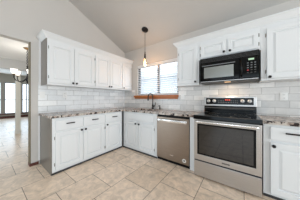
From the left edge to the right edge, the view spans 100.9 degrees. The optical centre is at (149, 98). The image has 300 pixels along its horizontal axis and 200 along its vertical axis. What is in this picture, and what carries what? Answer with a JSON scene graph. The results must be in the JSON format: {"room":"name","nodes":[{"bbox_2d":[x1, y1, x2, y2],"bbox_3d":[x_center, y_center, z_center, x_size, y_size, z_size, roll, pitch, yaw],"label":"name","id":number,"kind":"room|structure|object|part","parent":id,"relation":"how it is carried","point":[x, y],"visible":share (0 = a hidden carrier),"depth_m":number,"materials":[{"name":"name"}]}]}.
{"room":"kitchen","nodes":[
{"label":"kitchen","id":0,"kind":"room"},
{"bbox_2d":[0,68,26,75],"bbox_3d":[-7.342,-1.505,4.824,5.340,0.070,6.520,0,0,36],"label":"ceiling","id":1,"kind":"structure","parent":0,"point":[2,71],"depth_m":6.97,"materials":[{"name":"white paint"}]},
{"bbox_2d":[0,37,27,61],"bbox_3d":[-3.975,-1.310,2.338,3.030,0.080,6.520,0,0,36],"label":"ceiling","id":2,"kind":"structure","parent":0,"point":[9,48],"depth_m":3.20,"materials":[{"name":"white paint"}]},
{"bbox_2d":[10,47,27,82],"bbox_3d":[-3.073,-0.825,3.109,0.578,0.890,0.600,0,0,36],"label":"chandelier","id":3,"kind":"object","parent":2,"relation":"hanging from","point":[14,72],"visible":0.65,"depth_m":3.08,"materials":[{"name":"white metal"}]},
{"bbox_3d":[-3.169,-0.635,2.884,0.124,0.110,0.124,0,0,36],"label":"lamp shade","id":4,"kind":"part","parent":3,"relation":"part of","materials":[{"name":"white glass"}]},
{"bbox_2d":[0,73,27,116],"bbox_3d":[-9.442,-0.170,6.375,0.120,2.700,6.520,0,0,36],"label":"wall","id":5,"kind":"structure","parent":0,"point":[8,78],"depth_m":7.46,"materials":[{"name":"grey paint"}]},
{"bbox_2d":[0,82,2,114],"bbox_3d":[-8.846,-0.005,7.097,0.160,1.930,0.550,0,0,36],"label":"window","id":6,"kind":"structure","parent":5,"relation":"in","point":[0,82],"depth_m":7.25,"materials":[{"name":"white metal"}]},
{"bbox_2d":[3,82,14,114],"bbox_3d":[-8.514,-0.005,7.548,0.160,1.930,0.590,0,0,36],"label":"window","id":7,"kind":"structure","parent":5,"relation":"in","point":[4,82],"depth_m":7.37,"materials":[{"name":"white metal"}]},
{"bbox_2d":[0,115,27,118],"bbox_3d":[-9.385,1.115,6.333,0.020,0.130,6.520,0,0,36],"label":"baseboard","id":8,"kind":"structure","parent":5,"relation":"attached to","point":[1,117],"depth_m":7.53,"materials":[{"name":"red wood"}]},
{"bbox_2d":[21,84,27,113],"bbox_3d":[-8.092,-0.005,8.119,0.160,1.930,0.550,0,0,36],"label":"window","id":9,"kind":"structure","parent":5,"relation":"in","point":[26,99],"depth_m":8.05,"materials":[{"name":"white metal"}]},
{"bbox_2d":[0,57,27,70],"bbox_3d":[-5.146,-1.238,3.203,0.120,0.565,6.520,0,0,36],"label":"beam","id":10,"kind":"structure","parent":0,"point":[5,63],"depth_m":4.02,"materials":[{"name":"paint"}]},
{"bbox_2d":[0,0,124,163],"bbox_3d":[-2.744,-0.794,1.355,0.120,3.949,6.400,0,0,36],"label":"wall","id":11,"kind":"structure","parent":0,"point":[20,20],"depth_m":2.24,"materials":[{"name":"paint"}]},
{"bbox_2d":[28,42,30,163],"bbox_3d":[-2.130,0.072,2.187,0.129,2.115,0.012,0,0,36],"label":"trim","id":12,"kind":"structure","parent":11,"relation":"attached to","point":[29,43],"depth_m":2.16,"materials":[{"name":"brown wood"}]},
{"bbox_2d":[28,161,38,166],"bbox_3d":[-2.094,1.155,2.223,0.134,0.050,0.120,0,0,36],"label":"baseboard","id":13,"kind":"structure","parent":11,"relation":"attached to","point":[37,162],"depth_m":2.19,"materials":[{"name":"red wood"}]},
{"bbox_2d":[38,116,39,159],"bbox_3d":[-2.006,0.708,2.239,0.015,0.800,0.024,0,0,36],"label":"strip","id":14,"kind":"object","parent":11,"relation":"attached to","point":[38,116],"visible":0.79,"depth_m":2.23,"materials":[{"name":"white paint"}]},
{"bbox_2d":[39,41,40,84],"bbox_3d":[-2.000,-0.681,2.247,0.015,0.858,0.031,0,0,36],"label":"strip","id":15,"kind":"object","parent":11,"relation":"attached to","point":[39,41],"visible":0.64,"depth_m":2.24,"materials":[{"name":"white wood"}]},
{"bbox_2d":[41,38,94,87],"bbox_3d":[-1.594,-0.630,2.495,0.371,0.780,0.848,0,0,36],"label":"upper cabinet","id":16,"kind":"object","parent":11,"relation":"attached to","point":[62,64],"visible":1,"depth_m":2.29,"materials":[{"name":"white wood"}]},
{"bbox_3d":[-1.864,-0.630,2.174,0.318,0.780,0.012,0,0,36],"label":"panel","id":17,"kind":"part","parent":16,"relation":"part of","materials":[{"name":"grey wood"}]},
{"bbox_3d":[-1.595,-0.619,2.253,0.020,0.693,0.390,0,0,36],"label":"door","id":18,"kind":"part","parent":16,"relation":"part of","materials":[{"name":"white wood"}]},
{"bbox_3d":[-1.355,-0.619,2.579,0.020,0.693,0.400,0,0,36],"label":"door","id":19,"kind":"part","parent":16,"relation":"part of","materials":[{"name":"white wood"}]},
{"bbox_2d":[38,85,124,112],"bbox_3d":[-1.406,0.007,3.058,0.008,0.515,2.053,0,0,36],"label":"backsplash","id":20,"kind":"structure","parent":11,"relation":"attached to","point":[77,98],"depth_m":2.75,"materials":[{"name":"tile"}]},
{"bbox_2d":[36,29,133,63],"bbox_3d":[-1.254,-1.065,2.931,0.368,0.090,2.086,0,0,36],"label":"crown molding","id":21,"kind":"structure","parent":11,"relation":"attached to","point":[43,34],"depth_m":2.42,"materials":[{"name":"white wood"}]},
{"bbox_2d":[87,53,121,89],"bbox_3d":[-1.109,-0.630,3.152,0.371,0.780,0.786,0,0,36],"label":"upper cabinet","id":22,"kind":"object","parent":11,"relation":"attached to","point":[107,70],"visible":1,"depth_m":3.02,"materials":[{"name":"white wood"}]},
{"bbox_3d":[-1.109,-0.619,2.913,0.020,0.693,0.370,0,0,36],"label":"door","id":23,"kind":"part","parent":22,"relation":"part of","materials":[{"name":"white wood"}]},
{"bbox_3d":[-0.881,-0.619,3.221,0.020,0.693,0.375,0,0,36],"label":"door","id":24,"kind":"part","parent":22,"relation":"part of","materials":[{"name":"white wood"}]},
{"bbox_2d":[118,62,131,90],"bbox_3d":[-0.763,-0.630,3.620,0.371,0.780,0.378,0,0,36],"label":"upper cabinet","id":25,"kind":"object","parent":11,"relation":"attached to","point":[126,67],"visible":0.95,"depth_m":3.53,"materials":[{"name":"white wood"}]},
{"bbox_3d":[-0.652,-0.619,3.532,0.020,0.693,0.332,0,0,36],"label":"door","id":26,"kind":"part","parent":25,"relation":"part of","materials":[{"name":"white wood"}]},
{"bbox_2d":[0,117,275,199],"bbox_3d":[-2.877,1.230,1.453,16.890,0.100,6.640,0,0,36],"label":"floor","id":27,"kind":"structure","parent":0,"point":[123,173],"depth_m":1.81,"materials":[{"name":"tile"}]},
{"bbox_2d":[15,70,21,134],"bbox_3d":[-4.439,0.113,4.160,0.150,2.135,0.150,0,0,36],"label":"column","id":28,"kind":"structure","parent":27,"relation":"on","point":[17,84],"depth_m":4.12,"materials":[{"name":"beige paint"}]},
{"bbox_2d":[40,113,104,175],"bbox_3d":[-1.460,0.743,2.426,0.668,0.875,0.921,0,0,36],"label":"base cabinet","id":29,"kind":"object","parent":27,"relation":"on","point":[66,143],"visible":0.96,"depth_m":2.13,"materials":[{"name":"white wood"}]},
{"bbox_3d":[-1.754,0.743,2.079,0.608,0.875,0.012,0,0,36],"label":"panel","id":30,"kind":"part","parent":29,"relation":"part of","materials":[{"name":"grey wood"}]},
{"bbox_3d":[-1.353,0.425,2.093,0.020,0.160,0.410,0,0,36],"label":"drawer","id":31,"kind":"part","parent":29,"relation":"part of","materials":[{"name":"white wood"}]},
{"bbox_3d":[-1.353,0.825,2.093,0.020,0.586,0.410,0,0,36],"label":"door","id":32,"kind":"part","parent":29,"relation":"part of","materials":[{"name":"white wood"}]},
{"bbox_3d":[-1.095,0.425,2.443,0.020,0.160,0.420,0,0,36],"label":"drawer","id":33,"kind":"part","parent":29,"relation":"part of","materials":[{"name":"white wood"}]},
{"bbox_3d":[-1.095,0.825,2.443,0.020,0.586,0.420,0,0,36],"label":"door","id":34,"kind":"part","parent":29,"relation":"part of","materials":[{"name":"white wood"}]},
{"bbox_2d":[39,107,201,118],"bbox_3d":[-0.454,0.284,2.358,2.352,0.040,2.046,0,0,36],"label":"countertop","id":35,"kind":"structure","parent":29,"relation":"on","point":[51,115],"depth_m":2.44,"materials":[{"name":"stone"}]},
{"bbox_2d":[147,93,155,108],"bbox_3d":[0.021,0.065,3.103,0.220,0.400,0.112,0,0,-25],"label":"faucet","id":36,"kind":"object","parent":35,"relation":"on","point":[153,105],"visible":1,"depth_m":3.12,"materials":[{"name":"brown metal"}]},
{"bbox_2d":[105,111,121,153],"bbox_3d":[-1.045,0.743,2.989,0.668,0.875,0.479,0,0,36],"label":"base cabinet","id":37,"kind":"object","parent":27,"relation":"on","point":[113,120],"visible":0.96,"depth_m":2.79,"materials":[{"name":"white wood"}]},
{"bbox_3d":[-0.819,0.425,2.817,0.020,0.160,0.430,0,0,36],"label":"drawer","id":38,"kind":"part","parent":37,"relation":"part of","materials":[{"name":"white wood"}]},
{"bbox_3d":[-0.819,0.825,2.817,0.020,0.586,0.430,0,0,36],"label":"door","id":39,"kind":"part","parent":37,"relation":"part of","materials":[{"name":"white wood"}]},
{"bbox_2d":[123,111,157,157],"bbox_3d":[-0.087,0.743,2.958,0.976,0.875,0.661,0,0,36],"label":"base cabinet","id":40,"kind":"object","parent":27,"relation":"on","point":[140,129],"visible":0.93,"depth_m":2.66,"materials":[{"name":"white wood"}]},
{"bbox_3d":[-0.424,0.823,2.849,0.393,0.590,0.020,0,0,36],"label":"door","id":41,"kind":"part","parent":40,"relation":"part of","materials":[{"name":"white wood"}]},
{"bbox_3d":[-0.246,0.412,2.742,0.976,0.215,0.020,0,0,36],"label":"false rail","id":42,"kind":"part","parent":40,"relation":"part of","materials":[{"name":"white wood"}]},
{"bbox_3d":[-0.089,0.823,2.601,0.413,0.590,0.020,0,0,36],"label":"door","id":43,"kind":"part","parent":40,"relation":"part of","materials":[{"name":"white wood"}]},
{"bbox_2d":[157,114,189,168],"bbox_3d":[0.558,0.746,2.458,0.646,0.868,0.661,0,0,36],"label":"dishwasher","id":44,"kind":"object","parent":27,"relation":"on","point":[173,132],"visible":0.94,"depth_m":2.20,"materials":[{"name":"silver metal"}]},
{"bbox_3d":[0.374,0.405,2.217,0.566,0.054,0.053,0,0,36],"label":"handle","id":45,"kind":"part","parent":44,"relation":"part of","materials":[{"name":"metal"}]},
{"bbox_2d":[190,117,193,170],"bbox_3d":[0.877,0.744,2.261,0.096,0.873,0.600,0,0,36],"label":"filler panel","id":46,"kind":"object","parent":27,"relation":"on","point":[191,118],"visible":0.24,"depth_m":2.03,"materials":[{"name":"white wood"}]},
{"bbox_2d":[193,96,262,197],"bbox_3d":[1.179,0.573,1.925,0.784,1.215,0.764,0,0,36],"label":"range","id":47,"kind":"object","parent":27,"relation":"on","point":[227,144],"visible":1,"depth_m":1.66,"materials":[{"name":"silver metal"}]},
{"bbox_3d":[0.984,0.601,1.664,0.628,0.414,0.002,0,0,36],"label":"pane","id":48,"kind":"part","parent":47,"relation":"part of","materials":[{"name":"black glass"}]},
{"bbox_3d":[0.968,0.338,1.640,0.724,0.031,0.056,0,0,36],"label":"handle","id":49,"kind":"part","parent":47,"relation":"part of","materials":[{"name":"metal"}]},
{"bbox_3d":[1.003,0.611,1.686,0.776,0.605,0.060,0,0,36],"label":"oven door","id":50,"kind":"part","parent":47,"relation":"part of","materials":[{"name":"silver metal"}]},
{"bbox_3d":[1.004,1.043,1.687,0.776,0.218,0.057,0,0,36],"label":"drawer","id":51,"kind":"part","parent":47,"relation":"part of","materials":[{"name":"silver metal"}]},
{"bbox_2d":[193,112,262,124],"bbox_3d":[1.168,0.275,1.910,0.784,0.058,0.660,0,0,36],"label":"cooktop","id":52,"kind":"object","parent":47,"relation":"in","point":[241,118],"depth_m":1.73,"materials":[{"name":"black glass"}]},
{"bbox_3d":[1.370,0.169,2.184,0.736,0.022,0.009,0,0,36],"label":"riser trim","id":53,"kind":"part","parent":47,"relation":"part of","materials":[{"name":"black metal"}]},
{"bbox_3d":[1.364,0.046,2.175,0.704,0.117,0.004,0,0,36],"label":"control panel","id":54,"kind":"part","parent":47,"relation":"part of","materials":[{"name":"black glass"}]},
{"bbox_2d":[262,124,299,199],"bbox_3d":[1.868,0.743,1.510,0.780,0.875,0.668,0,0,36],"label":"base cabinet","id":55,"kind":"object","parent":27,"relation":"on","point":[280,143],"visible":0.91,"depth_m":1.42,"materials":[{"name":"white wood"}]},
{"bbox_2d":[258,115,299,126],"bbox_3d":[1.869,0.284,1.523,0.798,0.040,0.630,0,0,36],"label":"countertop","id":56,"kind":"structure","parent":55,"relation":"on","point":[274,120],"depth_m":1.50,"materials":[{"name":"stone"}]},
{"bbox_3d":[1.695,0.410,1.284,0.650,0.150,0.020,0,0,36],"label":"drawer","id":57,"kind":"part","parent":55,"relation":"part of","materials":[{"name":"white wood"}]},
{"bbox_3d":[1.695,0.820,1.284,0.650,0.610,0.020,0,0,36],"label":"door","id":58,"kind":"part","parent":55,"relation":"part of","materials":[{"name":"white wood"}]},
{"bbox_2d":[69,0,290,52],"bbox_3d":[0.563,-2.132,-1.087,8.340,1.514,6.640,0,0,36],"label":"ceiling","id":59,"kind":"structure","parent":0,"point":[122,22],"depth_m":2.52,"materials":[{"name":"paint"}]},
{"bbox_2d":[142,27,147,63],"bbox_3d":[-0.117,-1.185,2.868,0.152,0.891,0.145,0,0,36],"label":"pendant light","id":60,"kind":"object","parent":59,"relation":"hanging from","point":[144,29],"visible":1,"depth_m":2.85,"materials":[{"name":"black metal"}]},
{"bbox_2d":[125,0,299,111],"bbox_3d":[2.499,-0.172,1.536,8.340,2.705,0.120,0,0,36],"label":"wall","id":61,"kind":"structure","parent":0,"point":[164,50],"depth_m":2.88,"materials":[{"name":"paint"}]},
{"bbox_2d":[134,65,177,98],"bbox_3d":[0.122,-0.469,3.250,1.360,0.953,0.165,0,0,36],"label":"window","id":62,"kind":"structure","parent":61,"relation":"in","point":[142,96],"depth_m":3.22,"materials":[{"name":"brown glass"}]},
{"bbox_3d":[0.108,-0.062,3.230,1.360,0.055,0.115,0,0,36],"label":"sill","id":63,"kind":"part","parent":62,"relation":"part of","materials":[{"name":"orange wood"}]},
{"bbox_2d":[138,58,177,94],"bbox_3d":[0.156,-0.518,3.228,1.248,0.849,0.052,0,0,36],"label":"window blind","id":64,"kind":"object","parent":62,"relation":"attached to","point":[173,60],"visible":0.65,"depth_m":3.16,"materials":[{"name":"white plastic"}]},
{"bbox_3d":[0.156,-0.906,3.228,1.248,0.073,0.052,0,0,36],"label":"head rail","id":65,"kind":"part","parent":64,"relation":"part of","materials":[{"name":"white plastic"}]},
{"bbox_3d":[0.156,-0.104,3.228,1.236,0.020,0.048,0,0,36],"label":"rail","id":66,"kind":"part","parent":64,"relation":"part of","materials":[{"name":"white plastic"}]},
{"bbox_2d":[177,43,202,86],"bbox_3d":[0.800,-0.636,2.483,0.422,0.768,0.371,0,0,36],"label":"upper cabinet","id":67,"kind":"object","parent":61,"relation":"attached to","point":[188,63],"visible":0.99,"depth_m":2.35,"materials":[{"name":"white wood"}]},
{"bbox_3d":[0.719,-0.625,2.366,0.350,0.680,0.020,0,0,36],"label":"door","id":68,"kind":"part","parent":67,"relation":"part of","materials":[{"name":"white wood"}]},
{"bbox_2d":[173,7,299,47],"bbox_3d":[1.420,-1.065,2.016,2.106,0.090,0.382,0,0,36],"label":"crown molding","id":69,"kind":"structure","parent":67,"relation":"on","point":[295,12],"depth_m":1.83,"materials":[{"name":"white wood"}]},
{"bbox_2d":[125,81,299,116],"bbox_3d":[0.799,0.007,2.711,3.951,0.515,0.008,0,0,36],"label":"backsplash","id":70,"kind":"structure","parent":61,"relation":"attached to","point":[269,103],"depth_m":2.14,"materials":[{"name":"tile"}]},
{"bbox_2d":[280,92,287,99],"bbox_3d":[1.978,-0.032,1.829,0.080,0.116,0.008,0,0,36],"label":"wall outlet","id":71,"kind":"object","parent":70,"relation":"attached to","point":[283,96],"visible":1,"depth_m":1.82,"materials":[{"name":"white plastic"}]},
{"bbox_2d":[200,49,258,84],"bbox_3d":[1.285,-0.471,2.059,0.773,0.418,0.457,0,0,36],"label":"microwave","id":72,"kind":"object","parent":61,"relation":"attached to","point":[242,67],"visible":1,"depth_m":1.89,"materials":[{"name":"black plastic"}]},
{"bbox_3d":[1.100,-0.449,1.994,0.552,0.303,0.035,0,0,36],"label":"door","id":73,"kind":"part","parent":72,"relation":"part of","materials":[{"name":"black glass"}]},
{"bbox_3d":[1.189,-0.285,1.929,0.773,0.020,0.034,0,0,36],"label":"trim","id":74,"kind":"part","parent":72,"relation":"part of","materials":[{"name":"silver metal"}]},
{"bbox_3d":[1.298,-0.270,2.078,0.765,0.010,0.395,0,0,36],"label":"plate","id":75,"kind":"part","parent":72,"relation":"part of","materials":[{"name":"silver metal"}]},
{"bbox_3d":[1.319,-0.459,1.788,0.024,0.289,0.060,0,0,36],"label":"handle","id":76,"kind":"part","parent":72,"relation":"part of","materials":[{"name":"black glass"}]},
{"bbox_3d":[1.413,-0.449,1.764,0.217,0.303,0.033,0,0,36],"label":"control panel","id":77,"kind":"part","parent":72,"relation":"part of","materials":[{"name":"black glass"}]},
{"bbox_2d":[199,27,260,60],"bbox_3d":[1.308,-0.856,2.108,0.839,0.328,0.371,0,0,36],"label":"upper cabinet","id":78,"kind":"object","parent":61,"relation":"attached to","point":[248,40],"visible":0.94,"depth_m":1.94,"materials":[{"name":"white wood"}]},
{"bbox_3d":[1.067,-0.840,2.108,0.387,0.250,0.020,0,0,36],"label":"door","id":79,"kind":"part","parent":78,"relation":"part of","materials":[{"name":"white wood"}]},
{"bbox_3d":[1.392,-0.840,1.868,0.365,0.250,0.020,0,0,36],"label":"door","id":80,"kind":"part","parent":78,"relation":"part of","materials":[{"name":"white wood"}]},
{"bbox_2d":[258,17,299,82],"bbox_3d":[1.959,-0.636,1.627,0.777,0.768,0.371,0,0,36],"label":"upper cabinet","id":81,"kind":"object","parent":61,"relation":"attached to","point":[279,55],"visible":0.99,"depth_m":1.63,"materials":[{"name":"white wood"}]},
{"label":"outside","id":82,"kind":"structure","parent":0,"visible":0},
{"bbox_3d":[3.996,1.530,10.381,28.000,0.100,15.870,0,0,36],"label":"ground","id":83,"kind":"structure","parent":82,"visible":0},
{"bbox_2d":[141,65,176,92],"bbox_3d":[4.043,-1.020,12.130,14.800,5.000,6.000,0,0,36],"label":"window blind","id":84,"kind":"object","parent":83,"relation":"on","point":[171,67],"visible":0.04,"depth_m":11.56,"materials":[{"name":"grey plastic"}]}
]}

